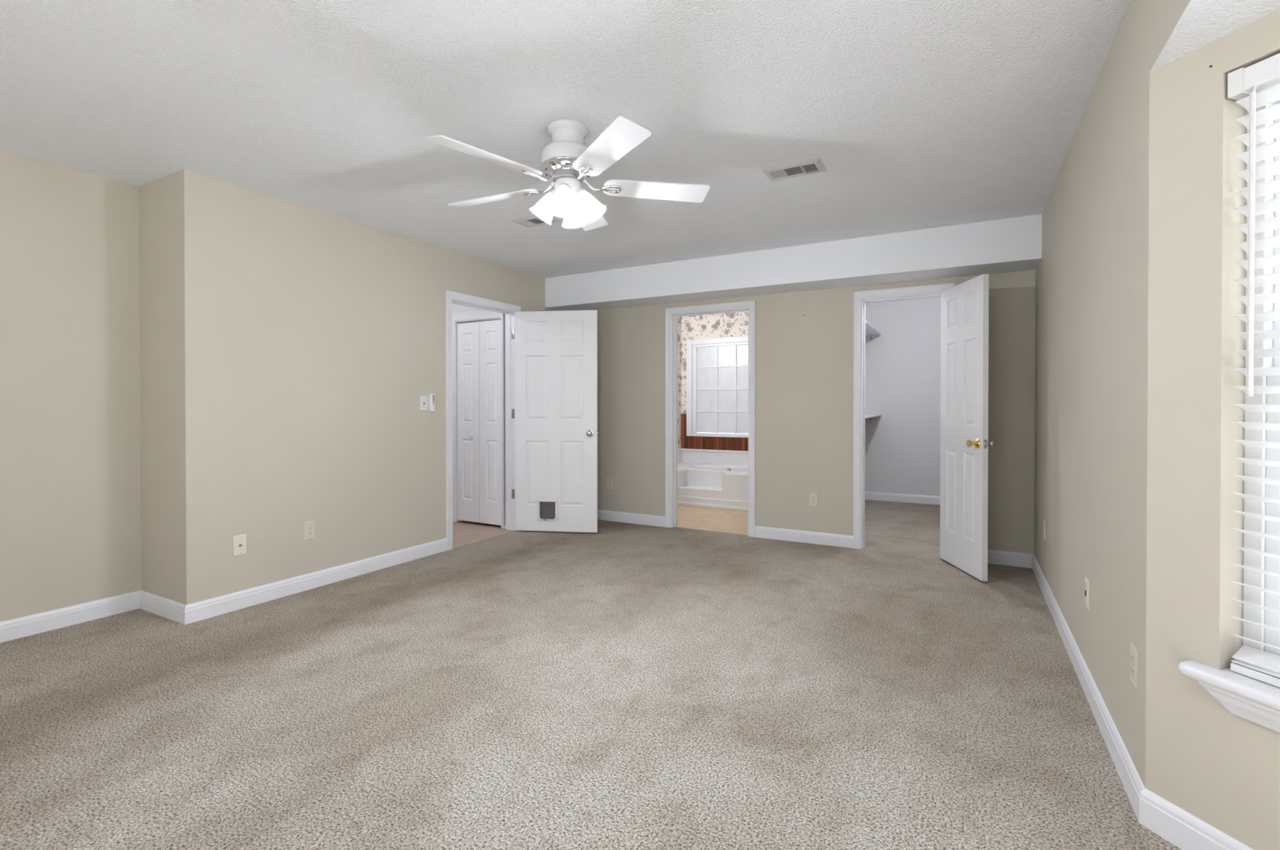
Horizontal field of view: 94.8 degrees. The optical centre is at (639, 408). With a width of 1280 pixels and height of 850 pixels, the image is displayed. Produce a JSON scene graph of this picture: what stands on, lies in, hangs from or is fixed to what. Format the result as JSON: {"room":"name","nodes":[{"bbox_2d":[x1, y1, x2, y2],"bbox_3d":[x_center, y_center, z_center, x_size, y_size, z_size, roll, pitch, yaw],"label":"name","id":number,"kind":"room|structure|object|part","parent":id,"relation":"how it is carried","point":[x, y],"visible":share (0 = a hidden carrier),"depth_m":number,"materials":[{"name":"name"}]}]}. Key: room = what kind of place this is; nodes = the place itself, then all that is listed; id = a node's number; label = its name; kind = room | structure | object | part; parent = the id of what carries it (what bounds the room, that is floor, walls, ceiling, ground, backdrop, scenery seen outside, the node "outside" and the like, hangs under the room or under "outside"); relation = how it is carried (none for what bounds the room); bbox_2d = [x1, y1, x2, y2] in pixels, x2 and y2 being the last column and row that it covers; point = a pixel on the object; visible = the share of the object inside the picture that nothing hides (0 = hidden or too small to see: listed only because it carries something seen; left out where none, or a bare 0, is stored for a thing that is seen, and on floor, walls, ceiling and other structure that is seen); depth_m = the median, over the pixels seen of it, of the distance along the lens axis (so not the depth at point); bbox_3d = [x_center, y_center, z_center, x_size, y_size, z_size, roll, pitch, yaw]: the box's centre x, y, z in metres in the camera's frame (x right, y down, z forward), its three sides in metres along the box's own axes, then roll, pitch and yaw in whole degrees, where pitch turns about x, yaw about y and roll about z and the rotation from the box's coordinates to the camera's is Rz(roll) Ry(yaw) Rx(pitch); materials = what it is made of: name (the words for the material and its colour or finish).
{"room":"empty bedroom","nodes":[
{"label":"empty bedroom","id":0,"kind":"room"},
{"bbox_2d":[0,150,141,622],"bbox_3d":[-3.917,-0.052,1.683,0.115,2.440,4.008,0,0,29],"label":"wall","id":1,"kind":"structure","parent":0,"point":[70,535],"depth_m":3.13,"materials":[{"name":"beige paint"}]},
{"bbox_2d":[0,590,140,642],"bbox_3d":[-3.833,1.118,1.711,0.014,0.100,3.894,0,0,29],"label":"baseboard","id":2,"kind":"structure","parent":1,"relation":"attached to","point":[17,628],"depth_m":3.13,"materials":[{"name":"white paint"}]},
{"bbox_2d":[138,173,176,601],"bbox_3d":[-2.745,-0.064,3.392,0.523,2.440,0.115,0,0,29],"label":"wall","id":3,"kind":"structure","parent":0,"point":[156,197],"depth_m":3.31,"materials":[{"name":"beige paint"}]},
{"bbox_2d":[139,590,186,624],"bbox_3d":[-2.670,1.107,3.285,0.537,0.100,0.014,0,0,29],"label":"baseboard","id":4,"kind":"structure","parent":3,"relation":"attached to","point":[167,608],"depth_m":3.27,"materials":[{"name":"white paint"}]},
{"bbox_2d":[173,168,558,604],"bbox_3d":[-1.627,-0.074,4.765,0.115,2.440,3.600,0,0,29],"label":"wall","id":5,"kind":"structure","parent":0,"point":[308,341],"depth_m":3.71,"materials":[{"name":"beige paint"}]},
{"bbox_2d":[233,533,246,555],"bbox_3d":[-2.307,0.789,3.397,0.016,0.115,0.070,0,0,29],"label":"cable plate","id":6,"kind":"object","parent":5,"relation":"attached to","point":[239,541],"visible":1,"depth_m":3.39,"materials":[{"name":"beige plastic"}]},
{"bbox_2d":[304,520,315,540],"bbox_3d":[-2.111,0.779,3.761,0.008,0.115,0.070,0,0,29],"label":"wall outlet","id":7,"kind":"object","parent":5,"relation":"attached to","point":[309,526],"visible":1,"depth_m":3.76,"materials":[{"name":"beige plastic"}]},
{"bbox_2d":[307,530,312,535],"bbox_3d":[-2.109,0.799,3.761,0.003,0.028,0.033,0,0,29],"label":"socket","id":8,"kind":"object","parent":7,"relation":"attached to","point":[309,532],"depth_m":3.76,"materials":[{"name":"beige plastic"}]},
{"bbox_2d":[307,524,312,529],"bbox_3d":[-2.109,0.760,3.760,0.003,0.028,0.033,0,0,29],"label":"socket","id":9,"kind":"object","parent":7,"relation":"attached to","point":[309,526],"depth_m":3.76,"materials":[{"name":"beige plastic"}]},
{"bbox_2d":[185,537,447,624],"bbox_3d":[-2.002,1.102,3.956,0.014,0.100,1.832,0,0,29],"label":"baseboard","id":10,"kind":"structure","parent":5,"relation":"attached to","point":[205,609],"depth_m":3.71,"materials":[{"name":"white paint"}]},
{"bbox_2d":[419,395,427,410],"bbox_3d":[-1.670,-0.043,4.552,0.015,0.115,0.070,0,0,29],"label":"light switch","id":11,"kind":"object","parent":5,"relation":"attached to","point":[424,399],"visible":1,"depth_m":4.55,"materials":[{"name":"white plastic"}]},
{"bbox_2d":[428,393,435,411],"bbox_3d":[-1.630,-0.048,4.610,0.028,0.141,0.052,0,0,29],"label":"remote","id":12,"kind":"object","parent":5,"relation":"attached to","point":[432,396],"visible":1,"depth_m":4.60,"materials":[{"name":"white plastic"}]},
{"bbox_2d":[445,289,520,550],"bbox_3d":[-1.395,0.093,5.171,0.136,2.100,0.896,0,0,29],"label":"door frame","id":13,"kind":"structure","parent":5,"relation":"attached to","point":[451,297],"depth_m":5.32,"materials":[{"name":"white paint"}]},
{"bbox_2d":[514,310,598,532],"bbox_3d":[-0.775,0.116,5.409,0.794,2.022,0.167,0,0,8],"label":"door","id":14,"kind":"structure","parent":5,"relation":"in","point":[556,352],"depth_m":5.39,"materials":[{"name":"white paint"}]},
{"bbox_3d":[-0.851,0.933,5.401,0.195,0.192,0.012,0,0,8],"label":"pet door","id":15,"kind":"part","parent":14,"relation":"part of","materials":[{"name":"white plastic"}]},
{"bbox_3d":[-0.457,0.223,5.315,0.064,0.064,0.066,0,0,8],"label":"knob","id":16,"kind":"part","parent":14,"relation":"part of","materials":[{"name":"silver metal"}]},
{"bbox_2d":[452,303,505,528],"bbox_3d":[-2.205,-0.084,6.140,2.222,2.440,0.100,0,0,29],"label":"wall","id":17,"kind":"structure","parent":0,"point":[456,308],"depth_m":5.59,"materials":[{"name":"white paint"}]},
{"bbox_2d":[452,310,504,528],"bbox_3d":[-1.561,0.095,5.778,0.668,2.087,0.121,0,0,29],"label":"door frame","id":18,"kind":"structure","parent":17,"relation":"attached to","point":[482,314],"depth_m":5.82,"materials":[{"name":"white paint"}]},
{"bbox_2d":[457,318,501,525],"bbox_3d":[-1.574,0.126,5.752,0.607,1.982,0.060,0,0,29],"label":"door","id":19,"kind":"structure","parent":17,"relation":"in","point":[478,342],"depth_m":5.75,"materials":[{"name":"white paint"}]},
{"bbox_2d":[0,0,1130,302],"bbox_3d":[-1.107,-1.337,3.736,6.653,0.100,10.300,0,0,29],"label":"ceiling","id":20,"kind":"structure","parent":0,"point":[917,114],"depth_m":2.49,"materials":[{"name":"white paint"}]},
{"bbox_2d":[510,214,562,227],"bbox_3d":[-0.710,-1.284,4.026,0.304,0.010,0.184,0,0,29],"label":"ceiling vent","id":21,"kind":"object","parent":20,"relation":"in","point":[533,220],"visible":0.67,"depth_m":4.02,"materials":[{"name":"white metal"}]},
{"bbox_2d":[424,115,710,231],"bbox_3d":[-0.368,-1.065,2.702,1.250,0.428,1.287,0,0,29],"label":"ceiling fan","id":22,"kind":"object","parent":20,"relation":"hanging from","point":[566,160],"visible":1,"depth_m":2.62,"materials":[{"name":"white metal"}]},
{"bbox_3d":[-0.614,-1.023,2.392,0.138,0.038,0.495,0,1,43],"label":"blade","id":23,"kind":"part","parent":22,"relation":"part of","materials":[{"name":"white wood"}]},
{"bbox_3d":[-0.704,-1.026,2.869,0.495,0.038,0.138,0,0,25],"label":"blade","id":24,"kind":"part","parent":22,"relation":"part of","materials":[{"name":"white wood"}]},
{"bbox_3d":[-0.443,-0.923,2.700,0.137,0.150,0.117,0,0,29],"label":"lamp shade","id":25,"kind":"part","parent":22,"relation":"part of","materials":[{"name":"white glass"}]},
{"bbox_2d":[548,189,555,194],"bbox_3d":[-0.391,-0.987,2.700,0.058,0.057,0.059,0,0,29],"label":"socket","id":26,"kind":"object","parent":22,"relation":"attached to","point":[552,191],"depth_m":2.67,"materials":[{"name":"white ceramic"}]},
{"bbox_3d":[-0.338,-0.922,2.581,0.117,0.150,0.137,0,0,29],"label":"lamp shade","id":27,"kind":"part","parent":22,"relation":"part of","materials":[{"name":"white glass"}]},
{"bbox_3d":[-0.340,-0.943,2.604,0.044,0.067,0.054,0,0,29],"label":"bulb","id":28,"kind":"part","parent":22,"relation":"part of","materials":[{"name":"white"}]},
{"bbox_2d":[558,182,571,190],"bbox_3d":[-0.338,-0.986,2.632,0.059,0.057,0.058,0,0,29],"label":"socket","id":29,"kind":"object","parent":22,"relation":"attached to","point":[567,186],"depth_m":2.61,"materials":[{"name":"white ceramic"}]},
{"bbox_3d":[-0.324,-0.924,2.806,0.117,0.150,0.137,0,0,29],"label":"lamp shade","id":30,"kind":"part","parent":22,"relation":"part of","materials":[{"name":"white glass"}]},
{"bbox_3d":[-0.291,-0.948,2.643,0.019,0.083,0.012,0,0,29],"label":"pull chain","id":31,"kind":"part","parent":22,"relation":"part of","materials":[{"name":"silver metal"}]},
{"bbox_2d":[574,187,586,197],"bbox_3d":[-0.270,-0.987,2.686,0.058,0.057,0.059,0,0,29],"label":"socket","id":32,"kind":"object","parent":22,"relation":"attached to","point":[580,192],"depth_m":2.66,"materials":[{"name":"white ceramic"}]},
{"bbox_3d":[-0.218,-0.923,2.686,0.137,0.150,0.117,0,0,29],"label":"lamp shade","id":33,"kind":"part","parent":22,"relation":"part of","materials":[{"name":"white glass"}]},
{"bbox_3d":[-0.279,-1.028,3.102,0.138,0.038,0.495,0,0,7],"label":"blade","id":34,"kind":"part","parent":22,"relation":"part of","materials":[{"name":"white wood"}]},
{"bbox_3d":[-0.133,-1.023,2.331,0.138,0.038,0.495,0,0,-29],"label":"blade","id":35,"kind":"part","parent":22,"relation":"part of","materials":[{"name":"white wood"}]},
{"bbox_3d":[0.074,-1.026,2.769,0.495,0.038,0.138,0,0,-11],"label":"blade","id":36,"kind":"part","parent":22,"relation":"part of","materials":[{"name":"white wood"}]},
{"bbox_2d":[761,158,826,181],"bbox_3d":[0.829,-1.277,3.161,0.304,0.010,0.184,0,0,29],"label":"ceiling vent","id":37,"kind":"object","parent":20,"relation":"in","point":[813,166],"visible":1,"depth_m":3.15,"materials":[{"name":"white metal"}]},
{"bbox_2d":[0,499,1181,849],"bbox_3d":[-0.792,1.205,3.496,7.253,0.100,10.150,0,0,29],"label":"floor","id":38,"kind":"structure","parent":0,"point":[620,686],"depth_m":2.27,"materials":[{"name":"carpet"}]},
{"bbox_2d":[677,448,748,511],"bbox_3d":[1.231,0.841,7.080,2.071,0.582,1.012,0,0,29],"label":"bathtub","id":39,"kind":"object","parent":38,"relation":"on","point":[710,478],"visible":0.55,"depth_m":6.99,"materials":[{"name":"white plastic"}]},
{"bbox_3d":[1.238,0.657,7.093,2.068,0.168,0.977,0,0,29],"label":"splash panel","id":40,"kind":"part","parent":39,"relation":"part of","materials":[{"name":"white plastic"}]},
{"bbox_2d":[677,316,681,448],"bbox_3d":[0.015,-0.091,7.119,0.100,2.440,2.106,0,0,29],"label":"wall","id":41,"kind":"structure","parent":0,"point":[679,318],"depth_m":7.96,"materials":[{"name":"paper"}]},
{"bbox_2d":[681,311,748,451],"bbox_3d":[1.484,-0.094,7.582,2.230,2.440,0.120,0,0,29],"label":"wall","id":42,"kind":"structure","parent":0,"point":[728,324],"depth_m":7.82,"materials":[{"name":"paper"}]},
{"bbox_2d":[680,413,748,450],"bbox_3d":[1.182,0.310,7.671,1.414,0.470,0.020,0,0,29],"label":"wainscot panel","id":43,"kind":"object","parent":42,"relation":"attached to","point":[729,443],"visible":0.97,"depth_m":7.80,"materials":[{"name":"brown wood"}]},
{"bbox_2d":[686,336,748,437],"bbox_3d":[1.234,-0.278,7.679,1.335,1.301,0.088,0,0,29],"label":"window","id":44,"kind":"structure","parent":42,"relation":"in","point":[717,374],"depth_m":7.78,"materials":[{"name":"white plastic"}]},
{"bbox_2d":[545,257,1041,311],"bbox_3d":[0.948,-1.014,5.051,4.116,0.022,0.378,0,0,29],"label":"soffit underside","id":45,"kind":"structure","parent":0,"point":[1032,264],"depth_m":4.75,"materials":[{"name":"white paint"}]},
{"bbox_2d":[545,213,1041,306],"bbox_3d":[0.861,-1.150,4.893,4.116,0.291,0.020,0,0,29],"label":"wall","id":46,"kind":"structure","parent":0,"point":[1015,238],"depth_m":4.59,"materials":[{"name":"white paint"}]},
{"bbox_2d":[597,269,1035,554],"bbox_3d":[1.067,-0.078,5.274,4.116,2.440,0.115,0,0,29],"label":"wall","id":47,"kind":"structure","parent":0,"point":[804,405],"depth_m":5.03,"materials":[{"name":"beige paint"}]},
{"bbox_2d":[606,477,613,489],"bbox_3d":[-0.308,0.763,5.965,0.070,0.115,0.008,0,0,29],"label":"wall outlet","id":48,"kind":"object","parent":47,"relation":"attached to","point":[609,481],"visible":1,"depth_m":5.96,"materials":[{"name":"beige plastic"}]},
{"bbox_2d":[597,509,665,527],"bbox_3d":[-0.260,1.087,5.937,1.161,0.100,0.014,0,0,29],"label":"baseboard","id":49,"kind":"structure","parent":47,"relation":"attached to","point":[615,516],"depth_m":5.83,"materials":[{"name":"white paint"}]},
{"bbox_2d":[665,300,755,537],"bbox_3d":[0.668,0.091,5.494,0.884,2.100,0.153,0,0,29],"label":"door frame","id":50,"kind":"structure","parent":47,"relation":"attached to","point":[672,314],"depth_m":5.62,"materials":[{"name":"white paint"}]},
{"bbox_2d":[755,525,853,547],"bbox_3d":[1.389,1.094,5.032,0.832,0.100,0.014,0,0,29],"label":"baseboard","id":51,"kind":"structure","parent":47,"relation":"attached to","point":[783,534],"depth_m":5.01,"materials":[{"name":"white paint"}]},
{"bbox_2d":[808,492,817,506],"bbox_3d":[1.471,0.770,4.988,0.070,0.115,0.008,0,0,29],"label":"wall outlet","id":52,"kind":"object","parent":47,"relation":"attached to","point":[813,496],"visible":1,"depth_m":4.99,"materials":[{"name":"beige plastic"}]},
{"bbox_2d":[853,283,955,548],"bbox_3d":[2.105,0.096,4.704,0.732,2.100,0.153,0,0,29],"label":"door frame","id":53,"kind":"structure","parent":47,"relation":"attached to","point":[860,298],"depth_m":4.80,"materials":[{"name":"white paint"}]},
{"bbox_2d":[940,274,994,581],"bbox_3d":[2.290,0.125,4.173,0.165,2.022,0.622,0,0,3],"label":"door","id":54,"kind":"structure","parent":47,"relation":"in","point":[964,337],"depth_m":4.11,"materials":[{"name":"white paint"}]},
{"bbox_3d":[2.228,0.233,3.934,0.064,0.064,0.064,0,0,3],"label":"knob","id":55,"kind":"part","parent":54,"relation":"part of","materials":[{"name":"gold metal"}]},
{"bbox_3d":[2.274,0.233,3.868,0.023,0.058,0.008,0,0,3],"label":"latch plate","id":56,"kind":"part","parent":54,"relation":"part of","materials":[{"name":"silver metal"}]},
{"bbox_3d":[2.327,0.233,3.929,0.066,0.064,0.064,0,0,3],"label":"knob","id":57,"kind":"part","parent":54,"relation":"part of","materials":[{"name":"silver metal"}]},
{"bbox_2d":[987,549,1033,568],"bbox_3d":[2.617,1.099,4.357,0.507,0.100,0.014,0,0,29],"label":"baseboard","id":58,"kind":"structure","parent":47,"relation":"attached to","point":[994,557],"depth_m":4.30,"materials":[{"name":"white paint"}]},
{"bbox_2d":[864,297,941,496],"bbox_3d":[3.435,-0.090,7.012,1.638,2.440,0.100,0,0,29],"label":"wall","id":59,"kind":"structure","parent":0,"point":[903,362],"depth_m":7.09,"materials":[{"name":"white paint"}]},
{"bbox_2d":[864,491,940,504],"bbox_3d":[3.408,1.080,6.970,1.638,0.100,0.014,0,0,29],"label":"baseboard","id":60,"kind":"structure","parent":59,"relation":"attached to","point":[909,498],"depth_m":7.09,"materials":[{"name":"white paint"}]},
{"bbox_2d":[1034,0,1190,787],"bbox_3d":[1.116,-0.047,0.971,0.115,2.440,7.608,0,0,29],"label":"wall","id":61,"kind":"structure","parent":0,"point":[1091,273],"depth_m":2.16,"materials":[{"name":"beige paint"}]},
{"bbox_2d":[1043,520,1045,540],"bbox_3d":[2.541,0.764,3.698,0.008,0.115,0.070,0,0,29],"label":"wall outlet","id":62,"kind":"object","parent":61,"relation":"attached to","point":[1044,522],"visible":1,"depth_m":3.67,"materials":[{"name":"beige plastic"}]},
{"bbox_2d":[1084,577,1088,609],"bbox_3d":[1.843,0.763,2.428,0.008,0.115,0.070,0,0,29],"label":"plate","id":63,"kind":"object","parent":61,"relation":"attached to","point":[1086,581],"visible":1,"depth_m":2.41,"materials":[{"name":"beige plastic"}]},
{"bbox_2d":[1031,554,1144,821],"bbox_3d":[2.125,1.109,2.949,0.014,0.100,2.955,0,0,29],"label":"baseboard","id":64,"kind":"structure","parent":61,"relation":"attached to","point":[1132,783],"depth_m":2.18,"materials":[{"name":"white paint"}]},
{"bbox_2d":[1129,642,1138,689],"bbox_3d":[1.475,0.768,1.757,0.008,0.115,0.070,0,0,29],"label":"wall outlet","id":65,"kind":"object","parent":61,"relation":"attached to","point":[1134,651],"visible":1,"depth_m":1.74,"materials":[{"name":"beige plastic"}]},
{"bbox_2d":[1130,665,1133,677],"bbox_3d":[1.473,0.787,1.758,0.003,0.028,0.033,0,0,29],"label":"socket","id":66,"kind":"object","parent":65,"relation":"attached to","point":[1131,666],"depth_m":1.76,"materials":[{"name":"beige plastic"}]},
{"bbox_2d":[1130,653,1134,664],"bbox_3d":[1.473,0.748,1.758,0.003,0.028,0.033,0,0,29],"label":"socket","id":67,"kind":"object","parent":65,"relation":"attached to","point":[1132,655],"depth_m":1.75,"materials":[{"name":"beige plastic"}]},
{"bbox_2d":[1145,9,1279,849],"bbox_3d":[1.637,0.118,1.196,0.160,2.108,0.990,0,0,-16],"label":"wall","id":68,"kind":"structure","parent":0,"point":[1220,766],"depth_m":1.53,"materials":[{"name":"beige paint"}]},
{"bbox_2d":[1138,787,1253,849],"bbox_3d":[1.553,1.122,1.181,0.014,0.100,0.996,0,0,-16],"label":"baseboard","id":69,"kind":"structure","parent":68,"relation":"attached to","point":[1184,830],"depth_m":1.57,"materials":[{"name":"white paint"}]},
{"bbox_2d":[1177,659,1279,732],"bbox_3d":[1.576,0.712,1.182,0.136,0.096,0.790,0,0,-16],"label":"window sill","id":70,"kind":"structure","parent":68,"relation":"attached to","point":[1257,701],"depth_m":1.43,"materials":[{"name":"white paint"}]},
{"bbox_2d":[1242,99,1279,655],"bbox_3d":[1.671,-0.075,1.204,0.060,1.534,0.654,0,0,-16],"label":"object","id":71,"kind":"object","parent":68,"relation":"in","point":[1271,637],"depth_m":1.48,"materials":[{"name":"white plastic"}]},
{"bbox_2d":[1227,53,1279,687],"bbox_3d":[1.588,-0.088,1.180,0.080,1.499,0.640,0,0,-16],"label":"window blind","id":72,"kind":"object","parent":71,"relation":"attached to","point":[1255,86],"visible":1,"depth_m":1.43,"materials":[{"name":"white plastic"}]},
{"bbox_3d":[1.599,0.652,1.188,0.054,0.020,0.626,0,0,-16],"label":"rail","id":73,"kind":"part","parent":72,"relation":"part of","materials":[{"name":"white plastic"}]},
{"bbox_3d":[1.592,-0.806,1.176,0.058,0.056,0.634,0,0,-16],"label":"head rail","id":74,"kind":"part","parent":72,"relation":"part of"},
{"bbox_3d":[1.660,0.281,1.204,0.022,0.742,0.574,0,0,-16],"label":"sash","id":75,"kind":"part","parent":71,"relation":"part of","materials":[{"name":"white plastic"}]},
{"bbox_3d":[1.683,-0.431,1.205,0.022,0.742,0.574,0,0,-16],"label":"sash","id":76,"kind":"part","parent":71,"relation":"part of","materials":[{"name":"white plastic"}]},
{"bbox_2d":[1150,0,1279,72],"bbox_3d":[0.887,-0.975,-0.164,0.800,0.103,3.679,0,0,29],"label":"ceiling","id":77,"kind":"structure","parent":0,"point":[1202,23],"depth_m":1.42,"materials":[{"name":"white paint"}]},
{"bbox_3d":[2.056,-0.085,6.254,0.050,2.440,2.556,0,0,29],"label":"wall","id":78,"kind":"structure","parent":0,"visible":0},
{"bbox_2d":[865,414,880,421],"bbox_3d":[2.226,0.121,6.196,0.304,0.078,2.496,0,0,29],"label":"closet shelf","id":79,"kind":"object","parent":78,"relation":"attached to","point":[869,416],"visible":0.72,"depth_m":6.86,"materials":[{"name":"white paint"}]},
{"bbox_2d":[865,320,881,340],"bbox_3d":[2.226,-0.873,6.189,0.304,0.078,2.496,0,0,29],"label":"closet shelf","id":80,"kind":"object","parent":78,"relation":"attached to","point":[871,331],"visible":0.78,"depth_m":6.90,"materials":[{"name":"white paint"}]}
]}

